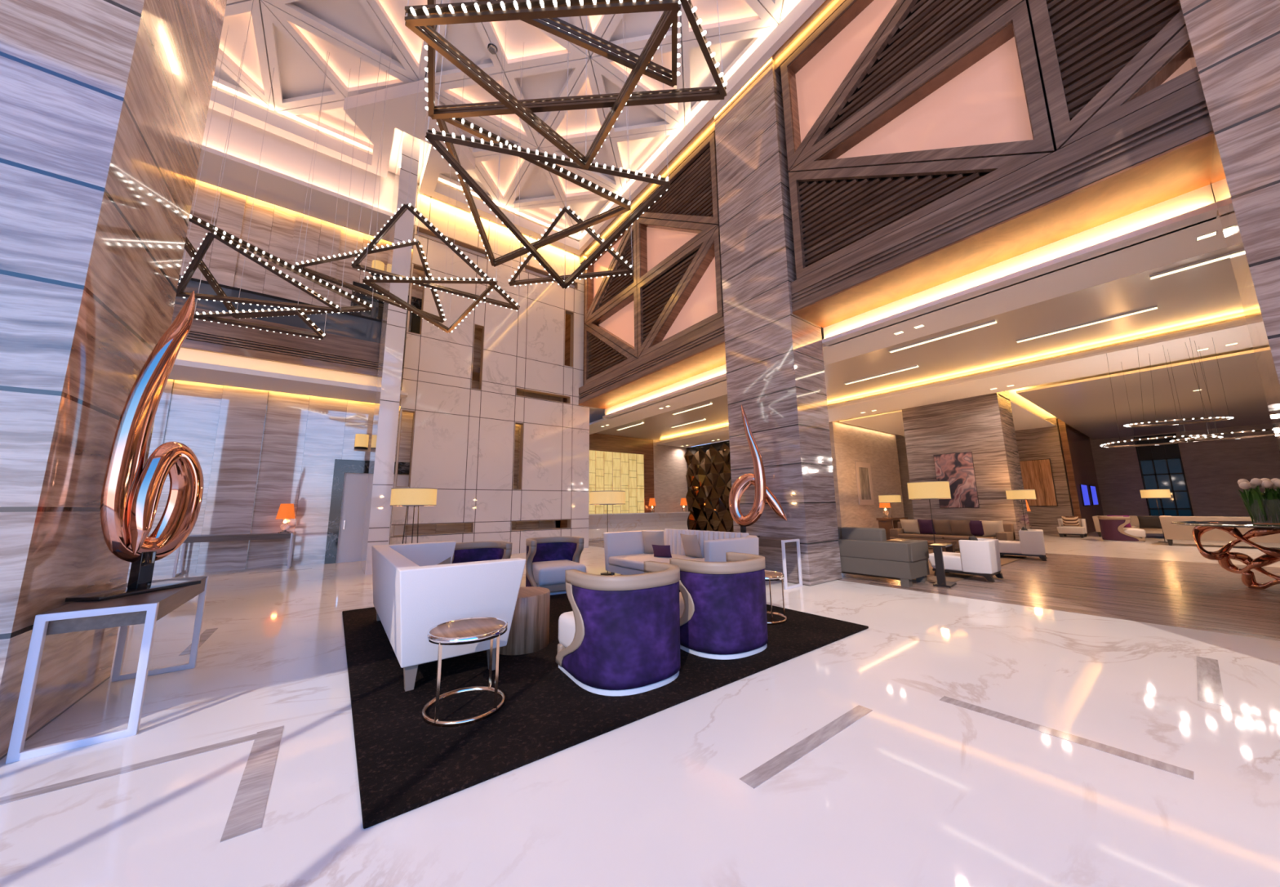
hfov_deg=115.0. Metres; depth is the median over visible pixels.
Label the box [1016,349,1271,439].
ceiling
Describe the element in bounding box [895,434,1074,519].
wall
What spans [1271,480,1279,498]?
tulip
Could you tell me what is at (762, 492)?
sculpture
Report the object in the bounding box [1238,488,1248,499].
tulip
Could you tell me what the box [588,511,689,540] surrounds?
reception desk
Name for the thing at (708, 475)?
decorative panel
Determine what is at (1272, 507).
glass vase
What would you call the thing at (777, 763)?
trim
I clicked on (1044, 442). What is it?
stone wall
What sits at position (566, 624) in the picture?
seat cushion
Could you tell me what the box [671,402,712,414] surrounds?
recessed light
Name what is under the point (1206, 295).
ceiling
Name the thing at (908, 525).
cushion
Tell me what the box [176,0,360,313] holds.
pendant
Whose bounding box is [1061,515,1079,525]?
cushion
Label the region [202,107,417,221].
ceiling
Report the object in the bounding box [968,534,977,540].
cushion
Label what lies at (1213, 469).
wall
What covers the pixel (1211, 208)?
ceiling trim
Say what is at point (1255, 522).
tray
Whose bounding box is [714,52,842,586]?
column
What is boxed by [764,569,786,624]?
side table
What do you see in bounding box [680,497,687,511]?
table lamp
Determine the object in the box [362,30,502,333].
pendant
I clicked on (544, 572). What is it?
seat cushion
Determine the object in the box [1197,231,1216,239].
diffuser
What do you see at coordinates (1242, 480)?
tulip
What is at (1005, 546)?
seat cushion
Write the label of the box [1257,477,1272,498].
tulip
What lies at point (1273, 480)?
tulip
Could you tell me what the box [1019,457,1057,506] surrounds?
abstract painting
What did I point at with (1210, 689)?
trim
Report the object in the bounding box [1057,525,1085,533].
seat cushion
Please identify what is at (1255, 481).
tulip
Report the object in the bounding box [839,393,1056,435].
ceiling
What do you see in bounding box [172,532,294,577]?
console table
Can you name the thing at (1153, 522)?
cushion
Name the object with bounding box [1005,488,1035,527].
floor lamp
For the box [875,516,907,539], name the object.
side table
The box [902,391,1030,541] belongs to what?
stone pier
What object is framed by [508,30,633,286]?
pendant
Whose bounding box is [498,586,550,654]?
table
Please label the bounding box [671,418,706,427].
recessed light
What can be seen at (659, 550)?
cushion
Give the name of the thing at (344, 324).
glass balustrade
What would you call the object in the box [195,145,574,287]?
ceiling
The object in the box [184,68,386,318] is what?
pendant
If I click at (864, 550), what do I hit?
sofa
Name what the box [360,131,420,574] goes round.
wall
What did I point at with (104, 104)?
wall
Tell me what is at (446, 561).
cushion
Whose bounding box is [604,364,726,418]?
ceiling
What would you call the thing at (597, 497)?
floor lamp
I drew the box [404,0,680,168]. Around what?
pendant
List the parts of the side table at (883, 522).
leg, leg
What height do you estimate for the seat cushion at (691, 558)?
0.170 m
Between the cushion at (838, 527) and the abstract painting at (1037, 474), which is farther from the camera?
the abstract painting at (1037, 474)
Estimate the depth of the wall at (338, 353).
10.82 m
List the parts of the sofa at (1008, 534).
armrest, seat frame, backrest, armrest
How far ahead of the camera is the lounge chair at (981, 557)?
7.88 m
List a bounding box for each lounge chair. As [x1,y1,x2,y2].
[928,537,1003,582]
[998,528,1047,560]
[1057,518,1087,537]
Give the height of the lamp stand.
1.150 m
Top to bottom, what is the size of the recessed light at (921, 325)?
0.006 m
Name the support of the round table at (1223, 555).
on the floor
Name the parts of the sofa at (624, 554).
seat frame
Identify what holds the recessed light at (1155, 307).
in the ceiling at (1206, 295)
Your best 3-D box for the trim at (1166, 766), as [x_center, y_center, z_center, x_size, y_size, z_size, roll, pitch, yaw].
[2.695,1.910,2.701,0.110,0.022,1.170,6,-11,-36]
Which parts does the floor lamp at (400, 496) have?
lamp shade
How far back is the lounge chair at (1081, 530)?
17.09 m
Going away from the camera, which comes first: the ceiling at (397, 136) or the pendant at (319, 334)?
the pendant at (319, 334)
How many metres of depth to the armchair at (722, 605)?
4.07 m
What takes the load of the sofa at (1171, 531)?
on the floor
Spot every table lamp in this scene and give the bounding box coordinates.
[275,503,295,533]
[648,497,655,511]
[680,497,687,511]
[879,502,891,517]
[1025,499,1031,511]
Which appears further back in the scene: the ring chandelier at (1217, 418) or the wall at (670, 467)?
the wall at (670, 467)
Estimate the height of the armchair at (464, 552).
0.905 m
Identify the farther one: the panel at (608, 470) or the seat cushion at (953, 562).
the panel at (608, 470)
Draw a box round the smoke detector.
[487,42,497,54]
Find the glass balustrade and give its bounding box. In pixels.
[174,275,382,342]
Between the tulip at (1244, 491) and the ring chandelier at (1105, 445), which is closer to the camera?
the tulip at (1244, 491)
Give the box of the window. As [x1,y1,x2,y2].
[1133,433,1193,515]
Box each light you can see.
[616,422,644,430]
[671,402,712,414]
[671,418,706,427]
[792,131,1213,328]
[844,364,919,384]
[888,320,997,352]
[893,330,904,334]
[912,324,924,328]
[1015,305,1158,342]
[1149,253,1230,279]
[1195,230,1217,241]
[1224,342,1238,346]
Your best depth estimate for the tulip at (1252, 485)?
6.76 m
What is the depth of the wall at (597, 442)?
22.29 m
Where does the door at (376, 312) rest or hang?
in the wall at (274, 229)
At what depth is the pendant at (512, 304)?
8.50 m
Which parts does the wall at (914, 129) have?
panel, panel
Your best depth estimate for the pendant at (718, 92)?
4.83 m
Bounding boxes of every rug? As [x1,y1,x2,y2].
[342,573,868,828]
[841,548,1028,582]
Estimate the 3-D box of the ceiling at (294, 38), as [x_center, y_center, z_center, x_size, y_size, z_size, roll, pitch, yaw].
[-6.165,-10.239,3.507,24.600,0.460,20.338,6,-11,-36]
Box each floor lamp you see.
[390,487,437,543]
[589,490,625,574]
[878,494,901,528]
[906,480,951,562]
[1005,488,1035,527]
[1139,488,1171,542]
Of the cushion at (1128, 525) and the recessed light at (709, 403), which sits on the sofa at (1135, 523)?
the cushion at (1128, 525)
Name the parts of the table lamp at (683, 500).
lamp shade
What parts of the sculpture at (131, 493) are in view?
plate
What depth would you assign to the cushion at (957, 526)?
12.89 m
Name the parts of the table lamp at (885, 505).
lamp shade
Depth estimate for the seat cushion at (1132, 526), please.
16.48 m
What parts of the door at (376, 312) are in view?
frame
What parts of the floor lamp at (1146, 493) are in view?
lamp shade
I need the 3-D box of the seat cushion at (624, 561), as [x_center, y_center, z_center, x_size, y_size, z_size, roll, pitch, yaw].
[0.271,2.405,8.347,1.330,0.170,1.390,6,-11,-36]
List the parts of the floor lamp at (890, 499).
lamp shade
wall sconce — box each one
[354,433,368,449]
[370,259,384,277]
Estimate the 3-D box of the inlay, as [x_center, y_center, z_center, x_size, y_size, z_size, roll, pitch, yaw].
[-2.222,1.921,2.374,0.140,0.022,1.170,6,-11,-36]
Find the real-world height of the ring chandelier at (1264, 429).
2.170 m
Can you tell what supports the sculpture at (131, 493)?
on the console table at (146, 608)
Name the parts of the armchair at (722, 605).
leather trim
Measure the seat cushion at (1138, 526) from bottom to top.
0.170 m
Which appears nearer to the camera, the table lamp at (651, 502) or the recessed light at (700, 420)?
the recessed light at (700, 420)
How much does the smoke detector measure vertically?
0.110 m
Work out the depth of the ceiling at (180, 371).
10.62 m
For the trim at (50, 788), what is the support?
on the floor
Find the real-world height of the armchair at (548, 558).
0.905 m
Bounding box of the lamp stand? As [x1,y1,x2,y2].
[687,515,688,529]
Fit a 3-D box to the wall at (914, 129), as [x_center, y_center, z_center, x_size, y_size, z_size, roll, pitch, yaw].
[2.679,-3.311,9.579,0.500,12.400,19.500,6,-11,-36]
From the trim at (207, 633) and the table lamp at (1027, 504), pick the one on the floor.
the trim at (207, 633)
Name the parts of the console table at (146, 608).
leg frame, panel, leg frame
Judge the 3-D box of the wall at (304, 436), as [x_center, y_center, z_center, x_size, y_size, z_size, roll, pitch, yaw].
[-12.582,0.653,9.602,23.300,4.950,0.200,6,-11,-36]
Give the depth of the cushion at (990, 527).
12.29 m
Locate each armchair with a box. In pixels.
[451,541,512,563]
[525,536,586,595]
[555,560,680,695]
[669,551,768,658]
[1097,515,1146,542]
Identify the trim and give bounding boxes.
[0,733,256,804]
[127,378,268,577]
[178,627,217,655]
[248,568,311,573]
[393,226,577,536]
[739,704,872,788]
[939,695,1194,779]
[1196,655,1225,706]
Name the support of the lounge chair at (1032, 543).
on the rug at (1006, 558)
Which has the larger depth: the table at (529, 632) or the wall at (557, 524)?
the wall at (557, 524)
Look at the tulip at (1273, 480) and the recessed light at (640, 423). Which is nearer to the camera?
the tulip at (1273, 480)
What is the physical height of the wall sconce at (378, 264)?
0.440 m
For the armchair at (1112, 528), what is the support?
on the floor
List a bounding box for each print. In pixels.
[854,461,874,504]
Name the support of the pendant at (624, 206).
hanging from the ceiling at (294, 38)
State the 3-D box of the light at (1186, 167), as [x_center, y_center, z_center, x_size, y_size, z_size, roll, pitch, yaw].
[5.194,-2.981,6.804,1.300,0.040,5.090,6,-11,-36]
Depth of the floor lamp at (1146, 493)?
14.64 m
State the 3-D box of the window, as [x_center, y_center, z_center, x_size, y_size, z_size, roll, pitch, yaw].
[27.508,1.997,21.396,0.270,4.900,1.410,6,-11,-36]
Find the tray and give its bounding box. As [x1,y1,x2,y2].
[1251,521,1279,524]
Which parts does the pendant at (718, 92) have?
bulb, bulb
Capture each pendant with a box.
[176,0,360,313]
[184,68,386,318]
[193,42,350,339]
[294,52,453,323]
[351,40,520,311]
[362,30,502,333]
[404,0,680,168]
[424,0,727,119]
[425,13,670,288]
[435,0,631,266]
[475,0,681,87]
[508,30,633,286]
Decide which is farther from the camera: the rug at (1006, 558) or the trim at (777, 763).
the rug at (1006, 558)
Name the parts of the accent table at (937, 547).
panel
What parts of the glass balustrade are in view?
handrail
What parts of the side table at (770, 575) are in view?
leg, leg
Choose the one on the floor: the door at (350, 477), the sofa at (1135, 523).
the sofa at (1135, 523)
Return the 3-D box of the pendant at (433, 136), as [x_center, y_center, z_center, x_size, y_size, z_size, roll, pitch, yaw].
[-1.413,-6.173,6.871,3.349,6.668,1.828,2,-9,-15]
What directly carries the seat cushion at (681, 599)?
on the armchair at (722, 605)
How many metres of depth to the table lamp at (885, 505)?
17.35 m
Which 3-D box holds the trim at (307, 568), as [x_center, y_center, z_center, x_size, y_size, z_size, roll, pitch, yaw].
[-9.038,3.226,10.276,1.200,0.022,0.100,6,-11,-36]
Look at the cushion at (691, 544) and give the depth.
8.11 m
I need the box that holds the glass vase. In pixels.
[1245,498,1279,524]
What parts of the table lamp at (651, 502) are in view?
lamp shade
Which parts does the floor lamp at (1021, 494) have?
lamp shade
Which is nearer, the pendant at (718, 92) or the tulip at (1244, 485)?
the pendant at (718, 92)
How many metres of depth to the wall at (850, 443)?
18.57 m
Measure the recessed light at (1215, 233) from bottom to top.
0.006 m
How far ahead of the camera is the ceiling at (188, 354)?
10.68 m
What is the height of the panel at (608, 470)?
3.240 m
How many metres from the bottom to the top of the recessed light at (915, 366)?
0.034 m
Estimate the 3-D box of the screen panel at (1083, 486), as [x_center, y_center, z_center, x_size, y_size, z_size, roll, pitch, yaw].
[21.583,2.495,19.748,1.800,1.040,0.030,6,-11,-36]
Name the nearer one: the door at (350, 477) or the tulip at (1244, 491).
the tulip at (1244, 491)
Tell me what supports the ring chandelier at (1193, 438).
hanging from the ceiling at (1093, 364)
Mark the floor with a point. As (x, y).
(922, 789)
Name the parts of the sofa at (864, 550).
backrest, seat frame, leg, armrest, leg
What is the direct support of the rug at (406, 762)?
on the floor
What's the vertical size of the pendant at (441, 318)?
6.169 m
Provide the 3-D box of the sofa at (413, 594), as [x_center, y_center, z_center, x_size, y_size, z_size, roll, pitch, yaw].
[-2.416,1.756,4.744,1.067,0.980,2.988,6,-11,-36]
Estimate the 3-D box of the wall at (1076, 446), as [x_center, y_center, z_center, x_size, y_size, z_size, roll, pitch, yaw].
[23.376,1.794,21.386,8.900,5.400,0.220,6,-11,-36]
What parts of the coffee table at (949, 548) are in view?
leg, leg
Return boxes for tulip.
[1236,478,1252,502]
[1237,481,1255,521]
[1238,484,1253,521]
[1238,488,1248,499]
[1249,482,1264,498]
[1250,477,1269,519]
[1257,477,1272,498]
[1257,480,1278,499]
[1271,478,1279,498]
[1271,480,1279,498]
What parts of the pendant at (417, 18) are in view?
bulb, bulb, bulb, bulb, bulb, bulb, bulb, bulb, bulb, bulb, bulb, bulb, bulb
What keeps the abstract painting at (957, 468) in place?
attached to the stone pier
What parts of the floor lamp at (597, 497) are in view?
lamp shade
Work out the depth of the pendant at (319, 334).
8.46 m
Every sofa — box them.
[371,540,525,690]
[603,528,759,574]
[837,526,929,586]
[889,520,1015,547]
[1092,515,1222,536]
[1159,515,1279,545]
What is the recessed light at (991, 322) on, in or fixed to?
in the ceiling at (1206, 295)
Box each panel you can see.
[588,449,644,513]
[1080,483,1089,506]
[1089,484,1098,505]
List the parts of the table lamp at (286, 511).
lamp shade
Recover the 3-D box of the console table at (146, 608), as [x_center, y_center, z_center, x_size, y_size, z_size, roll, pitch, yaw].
[-4.118,1.645,3.307,0.520,0.860,1.540,6,-11,-36]
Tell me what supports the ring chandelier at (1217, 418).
hanging from the ceiling at (1093, 364)
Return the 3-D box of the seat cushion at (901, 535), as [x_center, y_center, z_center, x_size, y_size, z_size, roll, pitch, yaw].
[9.452,3.081,13.582,0.740,0.100,1.280,6,-11,-36]
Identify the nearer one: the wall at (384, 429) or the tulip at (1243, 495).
the tulip at (1243, 495)
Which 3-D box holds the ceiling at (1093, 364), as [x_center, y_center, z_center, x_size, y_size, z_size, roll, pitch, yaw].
[17.244,-0.946,19.493,21.420,0.410,26.000,6,-11,-36]
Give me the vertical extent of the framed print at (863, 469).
1.900 m
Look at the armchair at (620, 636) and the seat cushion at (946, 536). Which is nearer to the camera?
the armchair at (620, 636)
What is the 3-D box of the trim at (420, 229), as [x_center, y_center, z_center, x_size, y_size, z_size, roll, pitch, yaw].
[-4.845,-1.911,14.104,5.780,9.700,0.245,6,-11,-36]
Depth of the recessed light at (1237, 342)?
9.29 m
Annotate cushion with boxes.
[435,556,450,564]
[532,559,586,585]
[558,610,575,647]
[608,552,696,570]
[641,530,664,553]
[652,544,671,557]
[661,557,704,563]
[679,591,684,617]
[680,533,702,557]
[837,526,841,538]
[840,526,886,541]
[897,533,948,538]
[899,518,919,533]
[917,519,935,533]
[928,551,963,571]
[933,519,951,534]
[943,534,995,539]
[948,519,973,535]
[968,520,987,536]
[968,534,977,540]
[979,520,1004,535]
[998,539,1022,553]
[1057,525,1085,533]
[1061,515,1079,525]
[1106,515,1131,527]
[1123,524,1137,528]
[1123,527,1146,537]
[1137,515,1161,528]
[1137,524,1162,530]
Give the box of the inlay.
[220,724,284,841]
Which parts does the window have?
glass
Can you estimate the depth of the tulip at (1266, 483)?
6.59 m
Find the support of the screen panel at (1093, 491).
attached to the wall at (1076, 446)
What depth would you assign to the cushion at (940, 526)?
13.31 m
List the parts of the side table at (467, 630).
leg, leg, leg, leg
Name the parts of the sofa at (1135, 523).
seat frame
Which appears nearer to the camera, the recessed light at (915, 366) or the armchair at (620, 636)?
the armchair at (620, 636)
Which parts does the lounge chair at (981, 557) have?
backrest, leg, leg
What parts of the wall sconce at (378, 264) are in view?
lamp shade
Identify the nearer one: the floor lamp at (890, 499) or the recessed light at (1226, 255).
the recessed light at (1226, 255)
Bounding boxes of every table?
[5,575,208,763]
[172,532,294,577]
[422,616,507,726]
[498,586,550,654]
[758,536,802,589]
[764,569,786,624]
[886,537,956,552]
[928,542,956,587]
[1169,520,1279,589]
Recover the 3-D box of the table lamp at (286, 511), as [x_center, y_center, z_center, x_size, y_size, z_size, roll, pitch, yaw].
[-9.612,2.027,11.050,0.405,0.783,0.405,6,-11,-36]
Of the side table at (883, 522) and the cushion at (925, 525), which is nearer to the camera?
the cushion at (925, 525)
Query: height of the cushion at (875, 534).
0.540 m
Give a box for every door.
[324,458,409,563]
[350,281,422,348]
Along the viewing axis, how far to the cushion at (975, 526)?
12.60 m
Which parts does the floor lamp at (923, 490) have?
lamp shade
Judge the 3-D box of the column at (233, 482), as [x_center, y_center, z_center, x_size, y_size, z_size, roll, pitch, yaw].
[-15.800,0.305,7.083,13.500,4.950,0.070,6,-11,-36]
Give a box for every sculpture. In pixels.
[65,290,204,601]
[728,404,786,537]
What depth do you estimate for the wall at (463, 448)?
13.84 m
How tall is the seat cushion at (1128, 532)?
0.337 m
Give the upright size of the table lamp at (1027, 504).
1.102 m
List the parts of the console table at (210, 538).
leg frame, panel, leg frame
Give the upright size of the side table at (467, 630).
0.570 m
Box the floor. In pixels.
[0,530,1279,886]
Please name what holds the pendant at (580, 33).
hanging from the ceiling at (294, 38)
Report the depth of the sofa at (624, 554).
8.19 m
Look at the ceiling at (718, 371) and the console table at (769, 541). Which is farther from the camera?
the ceiling at (718, 371)
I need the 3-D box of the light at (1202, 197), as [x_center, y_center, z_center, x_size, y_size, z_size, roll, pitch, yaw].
[5.713,-2.731,7.156,0.210,0.400,5.090,6,-11,-36]
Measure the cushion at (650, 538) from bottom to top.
0.504 m
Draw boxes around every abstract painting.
[933,451,979,507]
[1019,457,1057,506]
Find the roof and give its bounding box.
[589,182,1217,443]
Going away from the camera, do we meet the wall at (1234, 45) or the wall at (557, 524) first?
the wall at (1234, 45)
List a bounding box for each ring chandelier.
[1100,342,1216,447]
[1123,337,1233,426]
[1162,341,1222,442]
[1187,337,1275,440]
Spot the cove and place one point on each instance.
(1242, 320)
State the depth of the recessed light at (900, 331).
8.52 m
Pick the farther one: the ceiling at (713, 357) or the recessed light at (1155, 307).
the ceiling at (713, 357)
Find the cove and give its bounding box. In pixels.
[656,317,1246,443]
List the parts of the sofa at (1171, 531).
leg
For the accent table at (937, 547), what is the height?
0.730 m
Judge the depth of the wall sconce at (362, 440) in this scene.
12.30 m
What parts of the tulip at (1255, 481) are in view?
stem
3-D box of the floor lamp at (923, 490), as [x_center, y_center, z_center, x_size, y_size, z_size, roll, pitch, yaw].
[7.398,1.982,10.316,0.888,2.008,0.888,6,-11,-36]
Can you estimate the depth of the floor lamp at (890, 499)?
15.98 m
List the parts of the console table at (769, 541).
panel, leg frame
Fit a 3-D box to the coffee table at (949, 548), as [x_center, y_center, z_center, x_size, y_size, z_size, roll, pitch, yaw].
[8.062,3.004,11.724,0.900,0.400,1.500,6,-11,-36]
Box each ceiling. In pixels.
[168,360,408,405]
[176,347,401,386]
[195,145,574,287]
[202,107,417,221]
[212,0,800,241]
[387,128,430,183]
[578,341,725,408]
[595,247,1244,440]
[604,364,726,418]
[656,322,1253,447]
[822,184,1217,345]
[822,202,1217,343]
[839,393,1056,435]
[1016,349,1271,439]
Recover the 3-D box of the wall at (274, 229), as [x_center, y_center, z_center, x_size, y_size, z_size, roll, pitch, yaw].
[-12.246,-5.981,10.904,24.300,8.550,0.260,6,-11,-36]
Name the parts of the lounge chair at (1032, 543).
backrest, leg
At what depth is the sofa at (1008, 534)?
12.83 m
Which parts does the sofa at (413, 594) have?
leg, leg, leg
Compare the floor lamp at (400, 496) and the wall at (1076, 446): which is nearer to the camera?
the floor lamp at (400, 496)
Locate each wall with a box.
[0,0,226,759]
[147,379,560,575]
[170,303,479,381]
[179,179,563,402]
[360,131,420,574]
[388,185,589,553]
[555,520,559,527]
[560,0,1212,527]
[589,432,654,512]
[653,440,689,511]
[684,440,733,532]
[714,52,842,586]
[828,417,914,528]
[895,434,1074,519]
[1014,417,1073,533]
[1057,417,1103,533]
[1089,422,1279,516]
[1175,0,1279,452]

